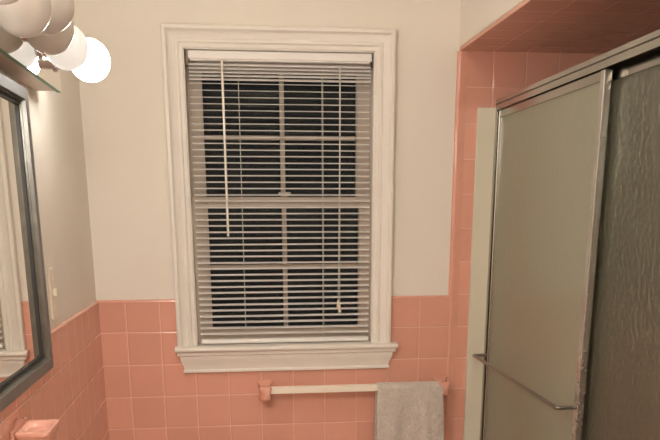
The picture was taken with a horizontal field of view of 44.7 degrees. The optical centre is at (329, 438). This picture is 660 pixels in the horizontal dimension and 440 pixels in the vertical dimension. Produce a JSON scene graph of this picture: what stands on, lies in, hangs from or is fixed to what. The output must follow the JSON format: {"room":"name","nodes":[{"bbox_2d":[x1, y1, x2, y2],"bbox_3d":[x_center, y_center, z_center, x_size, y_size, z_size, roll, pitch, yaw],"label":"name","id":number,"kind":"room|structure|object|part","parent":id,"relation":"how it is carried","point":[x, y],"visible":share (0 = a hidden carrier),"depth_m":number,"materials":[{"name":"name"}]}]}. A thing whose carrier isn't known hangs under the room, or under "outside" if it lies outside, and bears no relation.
{"room":"bathroom","nodes":[
{"label":"bathroom","id":0,"kind":"room"},
{"bbox_2d":[0,16,108,439],"bbox_3d":[-0.596,0.029,0.947,0.108,2.440,3.450,-2,16,-7],"label":"wall","id":1,"kind":"structure","parent":0,"point":[72,392],"depth_m":2.14,"materials":[{"name":"beige paint"}]},
{"bbox_2d":[0,72,53,412],"bbox_3d":[-0.593,-0.336,1.352,0.030,0.588,0.838,-2,16,-7],"label":"medicine cabinet","id":2,"kind":"object","parent":1,"relation":"attached to","point":[26,353],"visible":1,"depth_m":1.63,"materials":[{"name":"grey metal"}]},
{"bbox_2d":[0,96,40,384],"bbox_3d":[-0.601,-0.336,1.352,0.004,0.532,0.782,-2,16,-7],"label":"mirror","id":3,"kind":"object","parent":2,"relation":"attached to","point":[20,264],"depth_m":1.62,"materials":[{"name":"silver mirror"}]},
{"bbox_2d":[9,417,58,439],"bbox_3d":[-0.581,-0.003,1.594,0.073,0.078,0.116,-2,16,-7],"label":"soap dish","id":4,"kind":"object","parent":1,"relation":"attached to","point":[22,429],"visible":1,"depth_m":1.58,"materials":[{"name":"pink ceramic"}]},
{"bbox_2d":[47,268,57,319],"bbox_3d":[-0.672,-0.354,1.956,0.014,0.122,0.052,-2,16,-7],"label":"light switch","id":5,"kind":"object","parent":1,"relation":"attached to","point":[50,272],"visible":1,"depth_m":1.94,"materials":[{"name":"beige plastic"}]},
{"bbox_2d":[0,0,109,92],"bbox_3d":[-0.527,-0.722,1.316,0.180,0.132,1.138,-2,16,-7],"label":"vanity light","id":6,"kind":"object","parent":1,"relation":"attached to","point":[39,39],"visible":1,"depth_m":1.54,"materials":[{"name":"white glass"}]},
{"bbox_2d":[0,0,17,4],"bbox_3d":[-0.471,-0.666,1.136,0.091,0.091,0.091,13,20,40],"label":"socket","id":7,"kind":"object","parent":6,"relation":"attached to","point":[2,2],"depth_m":1.15,"materials":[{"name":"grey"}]},
{"bbox_2d":[0,0,51,37],"bbox_3d":[-0.496,-0.695,1.286,0.094,0.094,0.094,13,20,40],"label":"bulb","id":8,"kind":"object","parent":6,"relation":"attached to","point":[21,18],"depth_m":1.27,"materials":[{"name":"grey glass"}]},
{"bbox_3d":[-0.564,-0.718,1.312,0.010,0.128,1.138,-2,16,-7],"label":"mirror plate","id":9,"kind":"part","parent":6,"relation":"part of","materials":[{"name":"silver metal"}]},
{"bbox_2d":[23,21,73,54],"bbox_3d":[-0.543,-0.792,1.546,0.097,0.096,0.096,-2,16,-7],"label":"bulb","id":10,"kind":"object","parent":6,"relation":"attached to","point":[48,44],"depth_m":1.53,"materials":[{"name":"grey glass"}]},
{"bbox_2d":[41,0,74,33],"bbox_3d":[-0.501,-0.767,1.413,0.098,0.098,0.098,13,20,40],"label":"bulb","id":11,"kind":"object","parent":6,"relation":"attached to","point":[62,14],"depth_m":1.40,"materials":[{"name":"grey glass"}]},
{"bbox_2d":[39,26,88,70],"bbox_3d":[-0.556,-0.822,1.683,0.097,0.091,0.091,-2,16,-7],"label":"bulb","id":12,"kind":"object","parent":6,"relation":"attached to","point":[76,55],"depth_m":1.67,"materials":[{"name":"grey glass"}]},
{"bbox_2d":[53,38,109,81],"bbox_3d":[-0.560,-0.858,1.819,0.122,0.091,0.091,-2,16,-7],"label":"bulb","id":13,"kind":"object","parent":6,"relation":"attached to","point":[96,66],"depth_m":1.80,"materials":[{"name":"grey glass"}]},
{"bbox_2d":[74,0,600,439],"bbox_3d":[0.249,-0.478,2.757,2.233,2.440,0.119,-2,16,-7],"label":"wall","id":14,"kind":"structure","parent":0,"point":[446,96],"depth_m":2.60,"materials":[{"name":"beige paint"}]},
{"bbox_2d":[160,23,397,372],"bbox_3d":[-0.149,-0.753,2.618,0.743,1.056,0.145,-2,16,-7],"label":"window","id":15,"kind":"structure","parent":14,"relation":"in","point":[195,356],"depth_m":2.60,"materials":[{"name":"paint"}]},
{"bbox_3d":[-0.162,-0.990,2.600,0.584,0.460,0.026,-2,16,-7],"label":"sash","id":16,"kind":"part","parent":15,"relation":"part of","materials":[{"name":"paint"}]},
{"bbox_2d":[186,49,372,343],"bbox_3d":[-0.152,-0.760,2.595,0.576,0.900,0.047,-2,16,-7],"label":"blind","id":17,"kind":"object","parent":15,"relation":"attached to","point":[192,55],"visible":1,"depth_m":2.60,"materials":[{"name":"white plastic"}]},
{"bbox_3d":[-0.283,-0.744,2.592,0.002,0.845,0.029,-2,16,-7],"label":"ladder cord","id":18,"kind":"part","parent":17,"relation":"part of","materials":[{"name":"white fabric"}]},
{"bbox_3d":[-0.150,-0.336,2.723,0.564,0.015,0.022,-2,16,-7],"label":"rail","id":19,"kind":"part","parent":17,"relation":"part of","materials":[{"name":"white plastic"}]},
{"bbox_3d":[-0.023,-0.753,2.622,0.002,0.845,0.029,-2,16,-7],"label":"ladder cord","id":20,"kind":"part","parent":17,"relation":"part of","materials":[{"name":"white fabric"}]},
{"bbox_3d":[0.030,-0.806,2.597,0.009,0.740,0.004,-2,16,-7],"label":"lift cord","id":21,"kind":"part","parent":17,"relation":"part of","materials":[{"name":"white fabric"}]},
{"bbox_3d":[-0.157,-0.563,2.690,0.584,0.476,0.026,-2,16,-7],"label":"sash","id":22,"kind":"part","parent":15,"relation":"part of","materials":[{"name":"paint"}]},
{"bbox_2d":[257,375,449,400],"bbox_3d":[0.084,-0.168,2.734,0.657,0.070,0.076,-2,16,-7],"label":"towel bar","id":23,"kind":"object","parent":14,"relation":"attached to","point":[265,388],"visible":0.83,"depth_m":2.70,"materials":[{"name":"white ceramic"}]},
{"bbox_2d":[374,381,443,439],"bbox_3d":[0.274,-0.023,2.775,0.244,0.356,0.065,-2,16,-7],"label":"hand towel","id":24,"kind":"object","parent":23,"relation":"hanging from","point":[407,410],"visible":1,"depth_m":2.73,"materials":[{"name":"beige fabric"}]},
{"bbox_3d":[0.866,-0.394,2.802,0.789,1.411,0.012,-2,16,-7],"label":"surround panel","id":25,"kind":"part","parent":14,"relation":"part of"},
{"bbox_2d":[459,0,523,46],"bbox_3d":[1.035,-0.042,1.183,0.860,2.440,3.350,-2,16,-7],"label":"wall","id":26,"kind":"structure","parent":0,"point":[476,15],"depth_m":2.32,"materials":[{"name":"beige paint"}]},
{"bbox_2d":[460,0,659,53],"bbox_3d":[0.927,-1.034,1.830,0.860,0.012,1.560,-2,16,-7],"label":"ceiling","id":27,"kind":"structure","parent":26,"relation":"attached to","point":[539,26],"depth_m":2.20,"materials":[{"name":"pink tile"}]},
{"bbox_2d":[480,29,659,439],"bbox_3d":[0.651,-0.191,2.026,0.060,1.431,1.528,-2,16,-7],"label":"shower door frame","id":28,"kind":"object","parent":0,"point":[646,46],"visible":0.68,"depth_m":2.02,"materials":[{"name":"silver metal"}]},
{"bbox_2d":[472,69,611,439],"bbox_3d":[0.567,-0.279,2.381,0.071,1.383,0.762,-2,16,-7],"label":"sliding shower door","id":29,"kind":"structure","parent":28,"relation":"attached to","point":[551,145],"depth_m":2.24,"materials":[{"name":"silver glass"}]},
{"bbox_3d":[0.591,-0.936,2.206,0.016,0.022,0.728,-2,16,-7],"label":"rail","id":30,"kind":"part","parent":29,"relation":"part of","materials":[{"name":"silver metal"}]},
{"bbox_2d":[581,53,659,439],"bbox_3d":[0.731,-0.090,1.703,0.072,1.383,0.797,-2,16,-7],"label":"sliding shower door","id":31,"kind":"structure","parent":28,"relation":"attached to","point":[622,400],"depth_m":1.82,"materials":[{"name":"grey glass"}]},
{"bbox_3d":[0.703,-0.745,1.518,0.016,0.022,0.747,-2,16,-7],"label":"rail","id":32,"kind":"part","parent":31,"relation":"part of","materials":[{"name":"silver metal"}]}
]}

